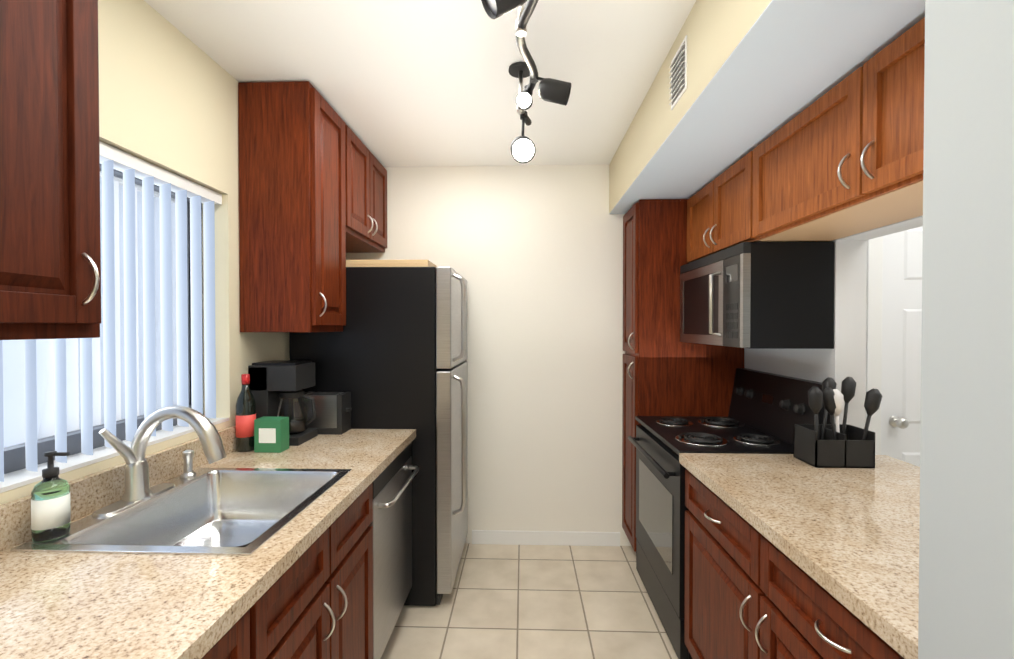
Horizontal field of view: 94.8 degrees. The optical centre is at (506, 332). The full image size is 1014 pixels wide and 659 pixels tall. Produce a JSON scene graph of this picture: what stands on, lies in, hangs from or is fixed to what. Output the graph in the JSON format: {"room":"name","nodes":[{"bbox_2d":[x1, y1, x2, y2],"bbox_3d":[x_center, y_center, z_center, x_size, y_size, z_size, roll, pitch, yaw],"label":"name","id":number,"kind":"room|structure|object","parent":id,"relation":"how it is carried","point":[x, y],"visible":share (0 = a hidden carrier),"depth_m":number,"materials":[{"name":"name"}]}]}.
{"room":"kitchen","nodes":[
{"label":"kitchen","id":0,"kind":"room"},
{"bbox_2d":[0,0,289,504],"bbox_3d":[-1.283,0.176,0.976,0.200,2.470,4.520,0,1,2],"label":"wall","id":1,"kind":"structure","parent":0,"point":[168,95],"depth_m":1.68,"materials":[{"name":"beige paint"}]},
{"bbox_2d":[0,0,100,339],"bbox_3d":[-1.023,-0.517,0.742,0.326,1.062,0.513,0,1,2],"label":"upper cabinet","id":2,"kind":"object","parent":1,"relation":"attached to","point":[50,265],"visible":1,"depth_m":0.86,"materials":[{"name":"brown wood"}]},
{"bbox_2d":[0,164,228,492],"bbox_3d":[-1.253,-0.093,1.122,0.149,0.932,1.616,0,1,2],"label":"window","id":3,"kind":"structure","parent":1,"relation":"in","point":[17,474],"depth_m":1.52,"materials":[{"name":"glass"}]},
{"bbox_2d":[0,141,221,481],"bbox_3d":[-1.232,-0.101,1.121,0.077,0.911,1.600,0,1,2],"label":"window blinds","id":4,"kind":"object","parent":3,"relation":"attached to","point":[132,167],"visible":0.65,"depth_m":1.56,"materials":[{"name":"white plastic"}]},
{"bbox_2d":[0,425,235,548],"bbox_3d":[-1.179,0.456,0.639,0.022,0.100,3.446,0,1,2],"label":"backsplash","id":5,"kind":"structure","parent":1,"relation":"attached to","point":[91,493],"depth_m":1.35,"materials":[{"name":"beige stone"}]},
{"bbox_2d":[238,81,386,331],"bbox_3d":[-0.946,-0.539,2.522,0.358,1.062,1.081,0,1,2],"label":"upper cabinet","id":6,"kind":"object","parent":1,"relation":"attached to","point":[312,191],"visible":1,"depth_m":1.99,"materials":[{"name":"brown wood"}]},
{"bbox_2d":[144,0,695,166],"bbox_3d":[0.892,-1.083,0.926,4.650,0.050,4.600,0,1,2],"label":"ceiling","id":7,"kind":"structure","parent":0,"point":[411,83],"depth_m":1.85,"materials":[{"name":"white paint"}]},
{"bbox_2d":[481,0,570,162],"bbox_3d":[0.086,-0.877,1.569,0.277,0.373,0.932,0,1,2],"label":"track light","id":8,"kind":"object","parent":7,"relation":"attached to","point":[522,148],"visible":1,"depth_m":1.63,"materials":[{"name":"black"}]},
{"bbox_2d":[609,0,924,213],"bbox_3d":[0.968,-0.909,1.811,0.700,0.320,2.370,0,1,2],"label":"soffit beam","id":9,"kind":"structure","parent":7,"relation":"attached to","point":[759,72],"depth_m":1.44,"materials":[{"name":"beige paint"}]},
{"bbox_2d":[669,35,686,109],"bbox_3d":[0.605,-0.917,1.658,0.014,0.180,0.160,0,1,2],"label":"air vent grille","id":10,"kind":"object","parent":9,"relation":"attached to","point":[678,76],"visible":1,"depth_m":1.64,"materials":[{"name":"white metal"}]},
{"bbox_2d":[346,164,630,545],"bbox_3d":[1.091,0.151,3.080,4.400,2.470,0.150,0,1,2],"label":"wall","id":11,"kind":"structure","parent":0,"point":[532,255],"depth_m":3.04,"materials":[{"name":"white paint"}]},
{"bbox_2d":[472,530,619,545],"bbox_3d":[0.252,1.341,3.043,0.965,0.090,0.012,0,1,2],"label":"baseboard","id":12,"kind":"structure","parent":11,"relation":"attached to","point":[563,538],"depth_m":3.04,"materials":[{"name":"white wood"}]},
{"bbox_2d":[381,543,677,658],"bbox_3d":[0.892,1.442,0.956,4.650,0.060,4.600,0,1,2],"label":"floor","id":13,"kind":"structure","parent":0,"point":[500,601],"depth_m":2.32,"materials":[{"name":"tile"}]},
{"bbox_2d":[20,461,371,644],"bbox_3d":[-0.781,0.582,1.364,0.545,0.180,0.640,0,1,2],"label":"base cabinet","id":14,"kind":"object","parent":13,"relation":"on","point":[210,542],"depth_m":1.42,"materials":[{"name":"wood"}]},
{"bbox_2d":[0,545,291,658],"bbox_3d":[-0.874,0.534,-0.004,0.676,0.040,2.180,0,1,2],"label":"countertop","id":15,"kind":"structure","parent":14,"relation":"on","point":[51,607],"depth_m":0.87,"materials":[{"name":"beige stone"}]},
{"bbox_2d":[31,451,70,541],"bbox_3d":[-1.101,0.391,1.127,0.071,0.206,0.069,0,1,2],"label":"soap bottle","id":16,"kind":"object","parent":15,"relation":"on","point":[50,509],"visible":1,"depth_m":1.11,"materials":[{"name":"green plastic"}]},
{"bbox_2d":[184,429,415,484],"bbox_3d":[-0.805,0.509,1.997,0.676,0.040,0.706,0,1,2],"label":"countertop","id":17,"kind":"structure","parent":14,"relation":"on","point":[378,448],"depth_m":1.94,"materials":[{"name":"beige stone"}]},
{"bbox_2d":[235,374,255,451],"bbox_3d":[-1.084,0.331,1.937,0.075,0.316,0.075,0,1,2],"label":"wine bottle","id":18,"kind":"object","parent":17,"relation":"on","point":[245,416],"visible":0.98,"depth_m":1.91,"materials":[{"name":"black glass"}]},
{"bbox_2d":[254,416,288,452],"bbox_3d":[-0.975,0.422,1.933,0.110,0.134,0.072,0,1,2],"label":"box","id":19,"kind":"object","parent":17,"relation":"on","point":[271,434],"visible":1,"depth_m":1.90,"materials":[{"name":"green cardboard"}]},
{"bbox_2d":[248,360,317,445],"bbox_3d":[-0.985,0.309,2.103,0.257,0.355,0.190,0,1,2],"label":"coffee maker","id":20,"kind":"object","parent":17,"relation":"on","point":[277,387],"visible":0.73,"depth_m":2.04,"materials":[{"name":"black plastic"}]},
{"bbox_2d":[304,391,351,434],"bbox_3d":[-0.882,0.390,2.281,0.239,0.188,0.124,0,1,2],"label":"toaster","id":21,"kind":"object","parent":17,"relation":"on","point":[333,410],"visible":0.83,"depth_m":2.22,"materials":[{"name":"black metal"}]},
{"bbox_2d":[204,589,283,658],"bbox_3d":[-0.858,0.980,0.746,0.656,0.868,0.610,0,1,2],"label":"base cabinet","id":22,"kind":"object","parent":13,"relation":"on","point":[255,636],"depth_m":0.97,"materials":[{"name":"brown wood"}]},
{"bbox_2d":[284,517,372,658],"bbox_3d":[-0.837,1.057,1.364,0.656,0.700,0.755,0,1,2],"label":"base cabinet","id":23,"kind":"object","parent":13,"relation":"on","point":[338,623],"depth_m":1.44,"materials":[{"name":"brown wood"}]},
{"bbox_2d":[289,267,467,605],"bbox_3d":[-0.648,0.528,2.701,0.890,1.725,0.697,0,1,2],"label":"fridge","id":24,"kind":"object","parent":13,"relation":"on","point":[393,354],"visible":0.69,"depth_m":2.35,"materials":[{"name":"black metal"}]},
{"bbox_2d":[346,260,437,266],"bbox_3d":[-0.694,-0.356,2.670,0.600,0.040,0.560,0,1,2],"label":"tray","id":25,"kind":"object","parent":24,"relation":"on","point":[388,263],"visible":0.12,"depth_m":2.39,"materials":[{"name":"brown"}]},
{"bbox_2d":[369,442,418,658],"bbox_3d":[-0.748,0.966,2.052,0.634,0.864,0.604,0,1,2],"label":"dishwasher","id":26,"kind":"object","parent":13,"relation":"on","point":[391,523],"visible":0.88,"depth_m":1.96,"materials":[{"name":"silver metal"}]},
{"bbox_2d":[622,199,743,551],"bbox_3d":[1.027,0.316,2.827,0.643,2.146,0.356,0,1,2],"label":"pantry","id":27,"kind":"object","parent":13,"relation":"on","point":[666,372],"visible":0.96,"depth_m":2.65,"materials":[{"name":"brown wood"}]},
{"bbox_2d":[628,368,830,658],"bbox_3d":[0.998,0.800,2.276,0.663,1.190,0.754,0,1,2],"label":"range","id":28,"kind":"object","parent":13,"relation":"on","point":[767,411],"visible":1,"depth_m":2.16,"materials":[{"name":"black metal"}]},
{"bbox_2d":[679,453,919,658],"bbox_3d":[1.083,0.953,1.269,0.832,0.910,1.244,0,1,2],"label":"base cabinet","id":29,"kind":"object","parent":13,"relation":"on","point":[788,556],"visible":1,"depth_m":1.29,"materials":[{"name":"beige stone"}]},
{"bbox_2d":[793,377,881,467],"bbox_3d":[1.233,0.331,1.758,0.263,0.318,0.169,0,1,2],"label":"utensil caddy","id":30,"kind":"object","parent":29,"relation":"on","point":[835,444],"visible":1,"depth_m":1.71,"materials":[{"name":"black plastic"}]},
{"bbox_2d":[744,216,922,428],"bbox_3d":[1.378,0.166,1.810,0.120,2.470,2.370,0,1,2],"label":"wall","id":31,"kind":"structure","parent":0,"point":[844,358],"depth_m":1.87,"materials":[{"name":"white paint"}]},
{"bbox_2d":[687,161,738,262],"bbox_3d":[1.163,-0.563,2.223,0.331,0.374,0.814,0,1,2],"label":"upper cabinet","id":32,"kind":"object","parent":31,"relation":"attached to","point":[713,212],"depth_m":2.23,"materials":[{"name":"brown wood"}]},
{"bbox_2d":[680,241,834,348],"bbox_3d":[1.124,-0.155,2.260,0.411,0.431,0.754,0,1,2],"label":"microwave","id":33,"kind":"object","parent":32,"relation":"attached to","point":[764,295],"visible":1,"depth_m":1.89,"materials":[{"name":"black metal"}]},
{"bbox_2d":[739,17,924,243],"bbox_3d":[1.131,-0.552,1.280,0.331,0.374,1.306,0,1,2],"label":"upper cabinet","id":34,"kind":"object","parent":31,"relation":"attached to","point":[843,158],"depth_m":1.37,"materials":[{"name":"brown wood"}]},
{"bbox_2d":[918,0,1013,658],"bbox_3d":[1.035,0.192,-0.290,0.980,2.470,1.850,0,1,2],"label":"wall","id":35,"kind":"structure","parent":0,"point":[966,570],"depth_m":0.58,"materials":[{"name":"grey paint"}]},
{"bbox_3d":[2.302,0.181,0.617,1.810,2.470,3.750,0,1,2],"label":"wall","id":36,"kind":"structure","parent":0,"visible":0},
{"bbox_2d":[865,226,922,466],"bbox_3d":[2.275,0.345,2.302,0.940,2.100,0.082,0,1,2],"label":"door","id":37,"kind":"structure","parent":36,"relation":"in","point":[893,317],"depth_m":2.33,"materials":[{"name":"white wood"}]},
{"label":"outside","id":38,"kind":"structure","parent":0,"visible":0},
{"bbox_2d":[2,339,42,447],"bbox_3d":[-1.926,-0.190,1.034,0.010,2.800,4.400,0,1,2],"label":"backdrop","id":39,"kind":"structure","parent":38,"point":[12,383],"depth_m":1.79,"materials":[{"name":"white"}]}
]}

